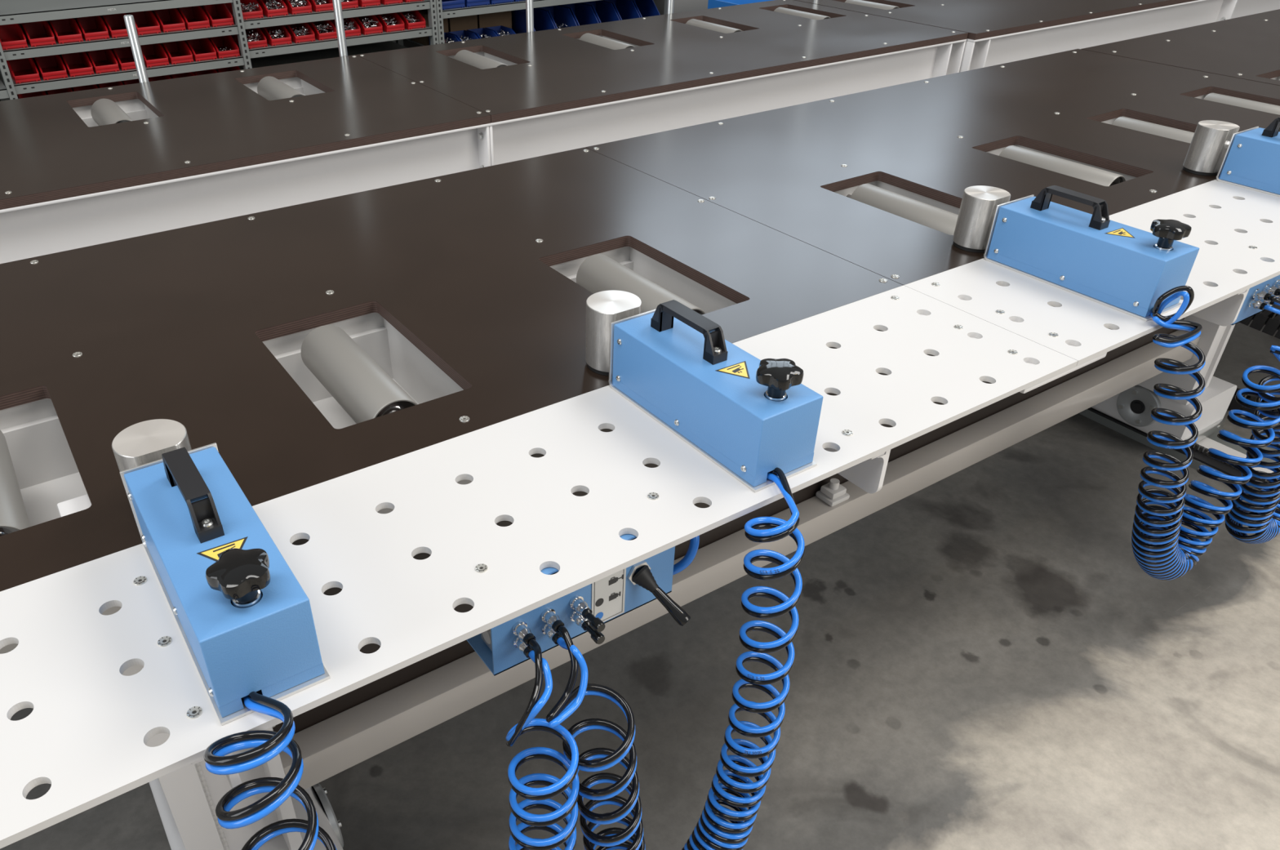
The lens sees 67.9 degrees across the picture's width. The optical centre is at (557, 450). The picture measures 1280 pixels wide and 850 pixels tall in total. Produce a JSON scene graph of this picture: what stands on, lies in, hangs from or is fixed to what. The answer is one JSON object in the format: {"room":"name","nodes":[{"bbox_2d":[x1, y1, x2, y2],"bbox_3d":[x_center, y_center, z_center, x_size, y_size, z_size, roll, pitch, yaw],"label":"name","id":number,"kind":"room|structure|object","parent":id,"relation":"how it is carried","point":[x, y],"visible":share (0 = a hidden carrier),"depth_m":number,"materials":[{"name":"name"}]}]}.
{"room":"factory workshop","nodes":[
{"label":"factory workshop","id":0,"kind":"room"},
{"bbox_2d":[0,304,1279,849],"bbox_3d":[4.122,-2.303,6.122,30.000,0.100,19.000,-20,39,-26],"label":"floor","id":1,"kind":"structure","parent":0,"point":[986,657],"depth_m":1.92,"materials":[{"name":"concrete"}]},
{"bbox_2d":[123,14,148,82],"bbox_3d":[-1.272,-0.873,3.089,0.028,1.011,0.028,-20,39,-26],"label":"steel post","id":2,"kind":"object","parent":1,"relation":"on","point":[129,20],"visible":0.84,"depth_m":2.85,"materials":[{"name":"white metal"}]},
{"bbox_2d":[0,0,439,101],"bbox_3d":[-1.642,-1.339,3.624,2.448,1.191,0.460,-20,39,-26],"label":"rack","id":3,"kind":"object","parent":1,"relation":"on","point":[11,11],"visible":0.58,"depth_m":3.43,"materials":[{"name":"grey metal"}]},
{"bbox_2d":[0,79,9,98],"bbox_3d":[-2.313,-1.194,3.190,0.780,0.029,0.428,-20,39,-26],"label":"shelf","id":4,"kind":"object","parent":3,"relation":"attached to","point":[4,91],"depth_m":3.21,"materials":[{"name":"grey metal"}]},
{"bbox_2d":[0,23,27,49],"bbox_3d":[-1.880,-1.425,3.234,0.080,0.062,0.212,-20,39,-26],"label":"storage bin","id":5,"kind":"object","parent":3,"relation":"on","point":[11,36],"visible":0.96,"depth_m":3.29,"materials":[{"name":"red plastic"}]},
{"bbox_2d":[6,57,40,84],"bbox_3d":[-1.873,-1.337,3.299,0.080,0.062,0.212,-20,39,-26],"label":"storage bin","id":6,"kind":"object","parent":3,"relation":"on","point":[21,70],"visible":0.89,"depth_m":3.33,"materials":[{"name":"red plastic"}]},
{"bbox_2d":[17,90,46,98],"bbox_3d":[-1.865,-1.248,3.365,0.080,0.062,0.212,-20,39,-26],"label":"storage bin","id":7,"kind":"object","parent":3,"relation":"on","point":[42,92],"visible":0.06,"depth_m":3.44,"materials":[{"name":"red plastic"}]},
{"bbox_2d":[18,20,56,47],"bbox_3d":[-1.806,-1.452,3.273,0.080,0.062,0.212,-20,39,-26],"label":"storage bin","id":8,"kind":"object","parent":3,"relation":"on","point":[37,33],"visible":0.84,"depth_m":3.29,"materials":[{"name":"red plastic"}]},
{"bbox_2d":[31,54,67,80],"bbox_3d":[-1.799,-1.364,3.337,0.080,0.062,0.212,-20,39,-26],"label":"storage bin","id":9,"kind":"object","parent":3,"relation":"on","point":[49,67],"visible":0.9,"depth_m":3.36,"materials":[{"name":"red plastic"}]},
{"bbox_2d":[44,87,72,94],"bbox_3d":[-1.792,-1.274,3.403,0.080,0.062,0.212,-20,39,-26],"label":"storage bin","id":10,"kind":"object","parent":3,"relation":"on","point":[68,89],"visible":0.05,"depth_m":3.48,"materials":[{"name":"red plastic"}]},
{"bbox_2d":[46,17,83,44],"bbox_3d":[-1.733,-1.479,3.312,0.080,0.062,0.212,-20,39,-26],"label":"storage bin","id":11,"kind":"object","parent":3,"relation":"on","point":[64,30],"visible":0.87,"depth_m":3.33,"materials":[{"name":"red plastic"}]},
{"bbox_2d":[59,51,93,76],"bbox_3d":[-1.726,-1.391,3.376,0.080,0.062,0.212,-20,39,-26],"label":"storage bin","id":12,"kind":"object","parent":3,"relation":"on","point":[76,64],"visible":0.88,"depth_m":3.39,"materials":[{"name":"red plastic"}]},
{"bbox_2d":[71,84,97,91],"bbox_3d":[-1.720,-1.301,3.441,0.080,0.062,0.212,-20,39,-26],"label":"storage bin","id":13,"kind":"object","parent":3,"relation":"on","point":[93,86],"visible":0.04,"depth_m":3.51,"materials":[{"name":"red plastic"}]},
{"bbox_2d":[74,15,109,40],"bbox_3d":[-1.660,-1.506,3.351,0.080,0.062,0.212,-20,39,-26],"label":"storage bin","id":14,"kind":"object","parent":3,"relation":"on","point":[91,28],"visible":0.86,"depth_m":3.36,"materials":[{"name":"red plastic"}]},
{"bbox_2d":[85,48,119,74],"bbox_3d":[-1.654,-1.417,3.414,0.080,0.062,0.212,-20,39,-26],"label":"storage bin","id":15,"kind":"object","parent":3,"relation":"on","point":[104,60],"visible":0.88,"depth_m":3.43,"materials":[{"name":"red plastic"}]},
{"bbox_2d":[96,80,123,88],"bbox_3d":[-1.646,-1.327,3.479,0.080,0.062,0.212,-20,39,-26],"label":"storage bin","id":16,"kind":"object","parent":3,"relation":"on","point":[118,82],"visible":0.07,"depth_m":3.55,"materials":[{"name":"red plastic"}]},
{"bbox_2d":[100,13,128,38],"bbox_3d":[-1.586,-1.533,3.390,0.080,0.062,0.212,-20,39,-26],"label":"storage bin","id":17,"kind":"object","parent":3,"relation":"on","point":[115,24],"visible":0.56,"depth_m":3.45,"materials":[{"name":"red plastic"}]},
{"bbox_2d":[0,0,232,25],"bbox_3d":[-1.635,-1.629,3.423,0.787,0.029,0.428,-20,39,-26],"label":"shelf","id":18,"kind":"object","parent":3,"relation":"attached to","point":[11,11],"depth_m":3.26,"materials":[{"name":"grey metal"}]},
{"bbox_2d":[2,24,239,60],"bbox_3d":[-1.634,-1.540,3.484,0.787,0.029,0.428,-20,39,-26],"label":"shelf","id":19,"kind":"object","parent":3,"relation":"attached to","point":[29,51],"depth_m":3.31,"materials":[{"name":"grey metal"}]},
{"bbox_2d":[110,46,136,71],"bbox_3d":[-1.582,-1.444,3.454,0.080,0.062,0.212,-20,39,-26],"label":"storage bin","id":20,"kind":"object","parent":3,"relation":"on","point":[124,57],"visible":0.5,"depth_m":3.51,"materials":[{"name":"red plastic"}]},
{"bbox_2d":[11,55,244,93],"bbox_3d":[-1.633,-1.450,3.545,0.787,0.029,0.428,-20,39,-26],"label":"shelf","id":21,"kind":"object","parent":3,"relation":"attached to","point":[77,81],"depth_m":3.37,"materials":[{"name":"grey metal"}]},
{"bbox_2d":[126,10,160,35],"bbox_3d":[-1.512,-1.559,3.428,0.080,0.062,0.212,-20,39,-26],"label":"storage bin","id":22,"kind":"object","parent":3,"relation":"on","point":[146,23],"visible":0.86,"depth_m":3.44,"materials":[{"name":"red plastic"}]},
{"bbox_2d":[140,43,168,67],"bbox_3d":[-1.509,-1.471,3.492,0.080,0.062,0.212,-20,39,-26],"label":"storage bin","id":23,"kind":"object","parent":3,"relation":"on","point":[153,55],"visible":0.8,"depth_m":3.51,"materials":[{"name":"red plastic"}]},
{"bbox_2d":[148,75,171,81],"bbox_3d":[-1.503,-1.380,3.556,0.080,0.062,0.212,-20,39,-26],"label":"storage bin","id":24,"kind":"object","parent":3,"relation":"on","point":[163,77],"visible":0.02,"depth_m":3.63,"materials":[{"name":"red plastic"}]},
{"bbox_2d":[151,8,186,32],"bbox_3d":[-1.439,-1.587,3.469,0.080,0.062,0.212,-20,39,-26],"label":"storage bin","id":25,"kind":"object","parent":3,"relation":"on","point":[170,20],"visible":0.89,"depth_m":3.46,"materials":[{"name":"red plastic"}]},
{"bbox_2d":[160,40,193,64],"bbox_3d":[-1.435,-1.498,3.530,0.080,0.062,0.212,-20,39,-26],"label":"storage bin","id":26,"kind":"object","parent":3,"relation":"on","point":[177,51],"visible":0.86,"depth_m":3.52,"materials":[{"name":"red plastic"}]},
{"bbox_2d":[168,71,195,78],"bbox_3d":[-1.429,-1.407,3.595,0.080,0.062,0.212,-20,39,-26],"label":"storage bin","id":27,"kind":"object","parent":3,"relation":"on","point":[188,73],"visible":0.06,"depth_m":3.67,"materials":[{"name":"red plastic"}]},
{"bbox_2d":[177,5,210,30],"bbox_3d":[-1.365,-1.613,3.506,0.080,0.062,0.212,-20,39,-26],"label":"storage bin","id":28,"kind":"object","parent":3,"relation":"on","point":[194,17],"visible":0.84,"depth_m":3.49,"materials":[{"name":"red plastic"}]},
{"bbox_2d":[184,37,217,62],"bbox_3d":[-1.361,-1.524,3.568,0.080,0.062,0.212,-20,39,-26],"label":"storage bin","id":29,"kind":"object","parent":3,"relation":"on","point":[202,49],"visible":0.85,"depth_m":3.56,"materials":[{"name":"red plastic"}]},
{"bbox_2d":[193,68,217,75],"bbox_3d":[-1.359,-1.434,3.634,0.080,0.062,0.212,-20,39,-26],"label":"storage bin","id":30,"kind":"object","parent":3,"relation":"on","point":[214,70],"visible":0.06,"depth_m":3.71,"materials":[{"name":"red plastic"}]},
{"bbox_2d":[200,3,234,26],"bbox_3d":[-1.291,-1.642,3.547,0.080,0.062,0.212,-20,39,-26],"label":"storage bin","id":31,"kind":"object","parent":3,"relation":"on","point":[218,15],"visible":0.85,"depth_m":3.53,"materials":[{"name":"red plastic"}]},
{"bbox_2d":[208,35,239,58],"bbox_3d":[-1.289,-1.550,3.607,0.080,0.062,0.212,-20,39,-26],"label":"storage bin","id":32,"kind":"object","parent":3,"relation":"on","point":[219,42],"visible":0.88,"depth_m":3.58,"materials":[{"name":"red plastic"}]},
{"bbox_2d":[215,66,239,72],"bbox_3d":[-1.285,-1.461,3.673,0.080,0.062,0.212,-20,39,-26],"label":"storage bin","id":33,"kind":"object","parent":3,"relation":"on","point":[233,68],"visible":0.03,"depth_m":3.74,"materials":[{"name":"red plastic"}]},
{"bbox_2d":[225,0,263,19],"bbox_3d":[-1.195,-1.687,3.588,0.080,0.062,0.212,-20,39,-26],"label":"storage bin","id":34,"kind":"object","parent":3,"relation":"on","point":[259,13],"visible":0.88,"depth_m":3.54,"materials":[{"name":"red plastic"}]},
{"bbox_2d":[240,2,262,18],"bbox_3d":[-1.174,-1.666,3.563,0.074,0.048,0.122,-20,39,-26],"label":"heap","id":35,"kind":"object","parent":34,"relation":"in","point":[247,7],"visible":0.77,"depth_m":3.54,"materials":[{"name":"silver metal"}]},
{"bbox_2d":[231,22,267,48],"bbox_3d":[-1.197,-1.603,3.646,0.080,0.062,0.212,-20,39,-26],"label":"storage bin","id":36,"kind":"object","parent":3,"relation":"on","point":[260,43],"visible":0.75,"depth_m":3.60,"materials":[{"name":"red plastic"}]},
{"bbox_2d":[245,30,263,48],"bbox_3d":[-1.176,-1.580,3.622,0.070,0.045,0.122,-20,39,-26],"label":"heap","id":37,"kind":"object","parent":36,"relation":"in","point":[250,38],"visible":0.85,"depth_m":3.61,"materials":[{"name":"silver metal"}]},
{"bbox_2d":[256,0,288,17],"bbox_3d":[-1.114,-1.717,3.631,0.080,0.062,0.212,-20,39,-26],"label":"storage bin","id":38,"kind":"object","parent":3,"relation":"on","point":[282,11],"visible":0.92,"depth_m":3.57,"materials":[{"name":"red plastic"}]},
{"bbox_2d":[264,0,284,16],"bbox_3d":[-1.093,-1.694,3.606,0.073,0.046,0.122,-20,39,-26],"label":"heap","id":39,"kind":"object","parent":38,"relation":"in","point":[268,4],"visible":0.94,"depth_m":3.59,"materials":[{"name":"silver metal"}]},
{"bbox_2d":[259,24,292,45],"bbox_3d":[-1.116,-1.633,3.688,0.080,0.062,0.212,-20,39,-26],"label":"storage bin","id":40,"kind":"object","parent":3,"relation":"on","point":[281,41],"visible":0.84,"depth_m":3.64,"materials":[{"name":"red plastic"}]},
{"bbox_2d":[266,29,290,44],"bbox_3d":[-1.095,-1.609,3.664,0.070,0.044,0.122,-20,39,-26],"label":"heap","id":41,"kind":"object","parent":40,"relation":"in","point":[277,34],"visible":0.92,"depth_m":3.65,"materials":[{"name":"silver metal"}]},
{"bbox_2d":[283,0,311,14],"bbox_3d":[-1.034,-1.747,3.674,0.080,0.062,0.212,-20,39,-26],"label":"storage bin","id":42,"kind":"object","parent":3,"relation":"on","point":[308,7],"visible":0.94,"depth_m":3.61,"materials":[{"name":"red plastic"}]},
{"bbox_2d":[288,0,308,13],"bbox_3d":[-1.013,-1.724,3.650,0.070,0.046,0.122,-20,39,-26],"label":"heap","id":43,"kind":"object","parent":42,"relation":"in","point":[296,2],"visible":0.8,"depth_m":3.63,"materials":[{"name":"silver metal"}]},
{"bbox_2d":[284,22,315,43],"bbox_3d":[-1.036,-1.661,3.729,0.080,0.062,0.212,-20,39,-26],"label":"storage bin","id":44,"kind":"object","parent":3,"relation":"on","point":[311,36],"visible":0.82,"depth_m":3.68,"materials":[{"name":"red plastic"}]},
{"bbox_2d":[291,26,311,42],"bbox_3d":[-1.016,-1.638,3.705,0.072,0.045,0.122,-20,39,-26],"label":"heap","id":45,"kind":"object","parent":44,"relation":"in","point":[301,32],"visible":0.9,"depth_m":3.69,"materials":[{"name":"silver metal"}]},
{"bbox_2d":[308,0,333,12],"bbox_3d":[-0.955,-1.776,3.716,0.080,0.062,0.212,-20,39,-26],"label":"storage bin","id":46,"kind":"object","parent":3,"relation":"on","point":[327,6],"visible":0.56,"depth_m":3.65,"materials":[{"name":"red plastic"}]},
{"bbox_2d":[307,19,337,40],"bbox_3d":[-0.957,-1.691,3.772,0.080,0.062,0.212,-20,39,-26],"label":"storage bin","id":47,"kind":"object","parent":3,"relation":"on","point":[318,36],"visible":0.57,"depth_m":3.72,"materials":[{"name":"red plastic"}]},
{"bbox_2d":[313,22,333,39],"bbox_3d":[-0.935,-1.668,3.748,0.074,0.046,0.122,-20,39,-26],"label":"heap","id":48,"kind":"object","parent":47,"relation":"in","point":[320,27],"visible":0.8,"depth_m":3.73,"materials":[{"name":"silver metal"}]},
{"bbox_2d":[238,40,408,69],"bbox_3d":[-0.957,-1.617,3.954,0.767,0.029,0.428,-20,39,-26],"label":"shelf","id":49,"kind":"object","parent":3,"relation":"attached to","point":[269,60],"depth_m":4.05,"materials":[{"name":"grey metal"}]},
{"bbox_2d":[224,0,430,29],"bbox_3d":[-0.959,-1.798,3.832,0.767,0.029,0.428,-20,39,-26],"label":"shelf","id":50,"kind":"object","parent":3,"relation":"attached to","point":[266,21],"depth_m":3.66,"materials":[{"name":"grey metal"}]},
{"bbox_2d":[235,25,432,57],"bbox_3d":[-0.958,-1.714,3.889,0.767,0.029,0.428,-20,39,-26],"label":"shelf","id":51,"kind":"object","parent":3,"relation":"attached to","point":[270,50],"depth_m":3.72,"materials":[{"name":"grey metal"}]},
{"bbox_2d":[330,17,360,37],"bbox_3d":[-0.876,-1.721,3.815,0.080,0.062,0.212,-20,39,-26],"label":"storage bin","id":52,"kind":"object","parent":3,"relation":"on","point":[357,32],"visible":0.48,"depth_m":3.77,"materials":[{"name":"red plastic"}]},
{"bbox_2d":[341,0,358,8],"bbox_3d":[-0.874,-1.805,3.758,0.080,0.062,0.212,-20,39,-26],"label":"storage bin","id":53,"kind":"object","parent":3,"relation":"on","point":[353,3],"visible":0.5,"depth_m":3.70,"materials":[{"name":"red plastic"}]},
{"bbox_2d":[353,14,382,35],"bbox_3d":[-0.796,-1.750,3.857,0.080,0.062,0.212,-20,39,-26],"label":"storage bin","id":54,"kind":"object","parent":3,"relation":"on","point":[364,30],"visible":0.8,"depth_m":3.80,"materials":[{"name":"red plastic"}]},
{"bbox_2d":[360,17,378,33],"bbox_3d":[-0.775,-1.727,3.833,0.074,0.046,0.122,-20,39,-26],"label":"heap","id":55,"kind":"object","parent":54,"relation":"in","point":[366,24],"visible":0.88,"depth_m":3.81,"materials":[{"name":"silver metal"}]},
{"bbox_2d":[357,0,380,7],"bbox_3d":[-0.795,-1.834,3.800,0.080,0.062,0.212,-20,39,-26],"label":"storage bin","id":56,"kind":"object","parent":3,"relation":"on","point":[362,3],"visible":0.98,"depth_m":3.74,"materials":[{"name":"red plastic"}]},
{"bbox_2d":[374,12,404,32],"bbox_3d":[-0.715,-1.778,3.899,0.080,0.062,0.212,-20,39,-26],"label":"storage bin","id":57,"kind":"object","parent":3,"relation":"on","point":[401,26],"visible":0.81,"depth_m":3.85,"materials":[{"name":"red plastic"}]},
{"bbox_2d":[396,9,426,29],"bbox_3d":[-0.634,-1.808,3.941,0.080,0.062,0.212,-20,39,-26],"label":"storage bin","id":58,"kind":"object","parent":3,"relation":"on","point":[421,24],"visible":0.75,"depth_m":3.89,"materials":[{"name":"red plastic"}]},
{"bbox_2d":[148,778,343,849],"bbox_3d":[-0.631,0.509,1.721,0.242,0.137,0.864,-20,39,-26],"label":"trolley","id":59,"kind":"object","parent":1,"relation":"on","point":[327,820],"visible":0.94,"depth_m":1.50,"materials":[{"name":"grey metal"}]},
{"bbox_2d":[332,0,347,56],"bbox_3d":[-0.725,-1.264,3.250,0.028,1.471,0.028,-20,39,-26],"label":"steel post","id":60,"kind":"object","parent":1,"relation":"on","point":[337,6],"visible":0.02,"depth_m":3.14,"materials":[{"name":"white metal"}]},
{"bbox_2d":[0,0,968,263],"bbox_3d":[-0.428,-0.781,3.103,3.965,0.829,0.932,-20,39,-26],"label":"table","id":61,"kind":"object","parent":1,"relation":"on","point":[78,169],"visible":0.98,"depth_m":2.71,"materials":[{"name":"brown wood"}]},
{"bbox_2d":[525,0,533,32],"bbox_3d":[-0.103,-1.492,3.578,0.028,1.471,0.028,-20,39,-26],"label":"steel post","id":62,"kind":"object","parent":1,"relation":"on","point":[529,3],"visible":0.02,"depth_m":3.49,"materials":[{"name":"white metal"}]},
{"bbox_2d":[395,0,666,47],"bbox_3d":[-0.098,-1.905,4.439,1.250,1.191,0.460,-20,39,-26],"label":"rack","id":63,"kind":"object","parent":1,"relation":"on","point":[442,14],"visible":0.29,"depth_m":4.01,"materials":[{"name":"grey metal"}]},
{"bbox_2d":[411,8,448,45],"bbox_3d":[-0.566,-1.864,4.154,0.108,0.126,0.161,-20,39,-26],"label":"cardboard box","id":64,"kind":"object","parent":63,"relation":"on","point":[424,40],"visible":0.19,"depth_m":4.11,"materials":[{"name":"brown cardboard"}]},
{"bbox_2d":[441,0,465,9],"bbox_3d":[-0.488,-1.924,3.971,0.110,0.100,0.202,-20,39,-26],"label":"storage bin","id":65,"kind":"object","parent":63,"relation":"on","point":[446,4],"visible":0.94,"depth_m":3.92,"materials":[{"name":"blue plastic"}]},
{"bbox_2d":[404,22,512,45],"bbox_3d":[-0.093,-1.943,4.404,1.185,0.029,0.428,-20,39,-26],"label":"shelf","id":66,"kind":"object","parent":63,"relation":"attached to","point":[408,42],"depth_m":4.33,"materials":[{"name":"grey metal"}]},
{"bbox_2d":[447,14,477,31],"bbox_3d":[-0.456,-1.896,4.217,0.135,0.106,0.161,-20,39,-26],"label":"cardboard box","id":67,"kind":"object","parent":63,"relation":"on","point":[467,22],"visible":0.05,"depth_m":4.15,"materials":[{"name":"brown cardboard"}]},
{"bbox_2d":[447,30,478,40],"bbox_3d":[-0.406,-1.777,4.090,0.085,0.050,0.142,-20,39,-26],"label":"storage bin","id":68,"kind":"object","parent":63,"relation":"on","point":[464,33],"visible":0.23,"depth_m":4.12,"materials":[{"name":"blue plastic"}]},
{"bbox_2d":[464,0,489,7],"bbox_3d":[-0.388,-1.960,4.023,0.110,0.100,0.202,-20,39,-26],"label":"storage bin","id":69,"kind":"object","parent":63,"relation":"on","point":[468,3],"visible":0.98,"depth_m":3.97,"materials":[{"name":"blue plastic"}]},
{"bbox_2d":[466,27,497,38],"bbox_3d":[-0.326,-1.805,4.130,0.085,0.050,0.142,-20,39,-26],"label":"storage bin","id":70,"kind":"object","parent":63,"relation":"on","point":[477,32],"visible":0.2,"depth_m":4.16,"materials":[{"name":"blue plastic"}]},
{"bbox_2d":[476,10,511,28],"bbox_3d":[-0.321,-1.956,4.282,0.165,0.132,0.161,-20,39,-26],"label":"cardboard box","id":71,"kind":"object","parent":63,"relation":"on","point":[502,18],"visible":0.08,"depth_m":4.22,"materials":[{"name":"brown cardboard"}]},
{"bbox_2d":[485,25,515,35],"bbox_3d":[-0.249,-1.833,4.171,0.085,0.050,0.142,-20,39,-26],"label":"storage bin","id":72,"kind":"object","parent":63,"relation":"on","point":[496,29],"visible":0.2,"depth_m":4.20,"materials":[{"name":"blue plastic"}]},
{"bbox_2d":[442,0,597,18],"bbox_3d":[-0.095,-2.079,4.312,1.185,0.029,0.428,-20,39,-26],"label":"shelf","id":73,"kind":"object","parent":63,"relation":"attached to","point":[484,9],"depth_m":4.02,"materials":[{"name":"grey metal"}]},
{"bbox_2d":[511,7,555,33],"bbox_3d":[-0.108,-1.927,4.263,0.110,0.100,0.202,-20,39,-26],"label":"storage bin","id":74,"kind":"object","parent":63,"relation":"on","point":[542,19],"visible":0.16,"depth_m":4.28,"materials":[{"name":"blue plastic"}]},
{"bbox_2d":[536,4,577,28],"bbox_3d":[-0.010,-1.962,4.315,0.110,0.100,0.202,-20,39,-26],"label":"storage bin","id":75,"kind":"object","parent":63,"relation":"on","point":[559,15],"visible":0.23,"depth_m":4.34,"materials":[{"name":"blue plastic"}]},
{"bbox_2d":[558,2,599,26],"bbox_3d":[0.090,-1.999,4.368,0.110,0.100,0.202,-20,39,-26],"label":"storage bin","id":76,"kind":"object","parent":63,"relation":"on","point":[583,14],"visible":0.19,"depth_m":4.40,"materials":[{"name":"blue plastic"}]},
{"bbox_2d":[579,0,619,22],"bbox_3d":[0.191,-2.035,4.419,0.110,0.100,0.202,-20,39,-26],"label":"storage bin","id":77,"kind":"object","parent":63,"relation":"on","point":[604,11],"visible":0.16,"depth_m":4.45,"materials":[{"name":"blue plastic"}]},
{"bbox_2d":[600,0,639,20],"bbox_3d":[0.290,-2.071,4.471,0.110,0.100,0.202,-20,39,-26],"label":"storage bin","id":78,"kind":"object","parent":63,"relation":"on","point":[624,9],"visible":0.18,"depth_m":4.49,"materials":[{"name":"blue plastic"}]},
{"bbox_2d":[631,0,660,17],"bbox_3d":[0.389,-2.107,4.524,0.110,0.100,0.202,-20,39,-26],"label":"storage bin","id":79,"kind":"object","parent":63,"relation":"on","point":[645,8],"visible":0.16,"depth_m":4.54,"materials":[{"name":"blue plastic"}]},
{"bbox_2d":[0,48,1279,849],"bbox_3d":[0.384,-0.060,2.003,3.912,0.853,1.248,-20,39,-26],"label":"table","id":80,"kind":"object","parent":1,"relation":"on","point":[397,381],"visible":0.78,"depth_m":1.43,"materials":[{"name":"brown wood"}]},
{"bbox_2d":[111,418,330,725],"bbox_3d":[-0.351,0.078,0.931,0.099,0.134,0.378,-20,39,-26],"label":"clamp","id":81,"kind":"object","parent":80,"relation":"on","point":[244,619],"visible":1,"depth_m":0.84,"materials":[{"name":"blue metal"}]},
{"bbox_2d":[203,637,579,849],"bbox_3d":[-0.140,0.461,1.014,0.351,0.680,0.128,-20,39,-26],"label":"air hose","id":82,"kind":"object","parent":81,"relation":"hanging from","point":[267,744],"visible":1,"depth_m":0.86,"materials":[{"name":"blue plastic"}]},
{"bbox_2d":[466,533,690,675],"bbox_3d":[0.030,0.158,1.042,0.242,0.109,0.140,-20,39,-26],"label":"control box","id":83,"kind":"object","parent":80,"relation":"attached to","point":[504,646],"visible":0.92,"depth_m":1.04,"materials":[{"name":"blue metal"}]},
{"bbox_2d":[608,591,620,600],"bbox_3d":[0.064,0.163,1.063,0.016,0.009,0.001,-20,39,-26],"label":"picture","id":84,"kind":"object","parent":83,"relation":"attached to","point":[612,597],"depth_m":1.06},
{"bbox_2d":[608,574,623,585],"bbox_3d":[0.065,0.143,1.050,0.020,0.009,0.001,-20,39,-26],"label":"picture","id":85,"kind":"object","parent":83,"relation":"attached to","point":[611,581],"depth_m":1.05},
{"bbox_2d":[672,535,699,574],"bbox_3d":[0.126,0.116,1.127,0.083,0.076,0.040,4,34,7],"label":"tube","id":86,"kind":"object","parent":83,"relation":"attached to","point":[691,552],"visible":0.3,"depth_m":1.11,"materials":[{"name":"blue plastic"}]},
{"bbox_2d":[585,289,823,492],"bbox_3d":[0.165,-0.111,1.203,0.099,0.134,0.378,-20,39,-26],"label":"clamp","id":87,"kind":"object","parent":80,"relation":"on","point":[751,416],"visible":1,"depth_m":1.14,"materials":[{"name":"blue metal"}]},
{"bbox_2d":[546,466,804,849],"bbox_3d":[0.135,0.387,1.171,0.370,0.694,0.106,-22,40,-28],"label":"air hose","id":88,"kind":"object","parent":87,"relation":"hanging from","point":[708,833],"visible":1,"depth_m":1.13,"materials":[{"name":"blue plastic"}]},
{"bbox_2d":[952,185,1199,320],"bbox_3d":[0.836,-0.356,1.557,0.099,0.134,0.378,-20,39,-26],"label":"clamp","id":89,"kind":"object","parent":80,"relation":"on","point":[1126,268],"visible":0.99,"depth_m":1.51,"materials":[{"name":"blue metal"}]},
{"bbox_2d":[1131,285,1279,580],"bbox_3d":[1.111,-0.012,1.666,0.517,0.685,0.113,-20,39,-26],"label":"air hose","id":90,"kind":"object","parent":89,"relation":"hanging from","point":[1165,549],"visible":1,"depth_m":1.71,"materials":[{"name":"blue plastic"}]},
{"bbox_2d":[1182,116,1279,196],"bbox_3d":[1.474,-0.590,1.894,0.099,0.134,0.378,-20,39,-26],"label":"clamp","id":91,"kind":"object","parent":80,"relation":"on","point":[1248,158],"visible":1,"depth_m":1.94,"materials":[{"name":"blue metal"}]},
{"bbox_2d":[1224,291,1279,543],"bbox_3d":[1.488,-0.101,1.894,0.471,0.739,0.120,-20,39,-26],"label":"air hose","id":92,"kind":"object","parent":80,"relation":"hanging from","point":[1263,505],"visible":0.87,"depth_m":1.96,"materials":[{"name":"blue plastic"}]},
{"bbox_2d":[1230,275,1279,324],"bbox_3d":[1.303,-0.308,1.714,0.242,0.109,0.140,-20,39,-26],"label":"control box","id":93,"kind":"object","parent":80,"relation":"attached to","point":[1256,298],"visible":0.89,"depth_m":1.68,"materials":[{"name":"blue metal"}]},
{"bbox_2d":[653,0,708,14],"bbox_3d":[0.859,-2.233,5.101,1.000,0.980,0.470,-20,39,-26],"label":"storage cabinet","id":94,"kind":"object","parent":1,"relation":"on","point":[679,6],"visible":0.02,"depth_m":4.66,"materials":[{"name":"grey metal"}]},
{"bbox_2d":[707,0,771,8],"bbox_3d":[1.006,-1.784,4.617,0.500,0.775,0.335,-20,39,-26],"label":"storage bin","id":95,"kind":"object","parent":1,"relation":"on","point":[711,3],"visible":0.02,"depth_m":4.41,"materials":[{"name":"blue plastic"}]},
{"bbox_2d":[795,0,1279,71],"bbox_3d":[4.471,-2.565,5.674,7.648,0.829,0.960,-20,39,-26],"label":"table","id":96,"kind":"object","parent":1,"relation":"on","point":[1000,32],"visible":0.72,"depth_m":3.84,"materials":[{"name":"brown wood"}]},
{"bbox_2d":[1079,407,1276,489],"bbox_3d":[1.580,-0.237,2.968,0.250,0.046,5.200,-20,39,-26],"label":"rail","id":97,"kind":"object","parent":1,"relation":"on","point":[1200,449],"visible":0.16,"depth_m":2.61,"materials":[{"name":"grey metal"}]},
{"bbox_2d":[1091,376,1236,446],"bbox_3d":[1.538,-0.285,2.865,0.242,0.137,0.864,-20,39,-26],"label":"support bracket","id":98,"kind":"object","parent":97,"relation":"on","point":[1133,406],"visible":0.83,"depth_m":2.59,"materials":[{"name":"white metal"}]},
{"bbox_2d":[1081,8,1279,85],"bbox_3d":[3.721,-1.279,3.760,4.002,0.853,1.241,-20,39,-26],"label":"table","id":99,"kind":"object","parent":1,"relation":"on","point":[1247,47],"visible":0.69,"depth_m":3.07,"materials":[{"name":"brown wood"}]},
{"bbox_2d":[1227,309,1279,417],"bbox_3d":[2.025,-0.301,2.735,0.142,0.391,0.761,-26,42,-33],"label":"chain","id":100,"kind":"object","parent":1,"relation":"on","point":[1272,325],"visible":0.08,"depth_m":2.71,"materials":[{"name":"black plastic"}]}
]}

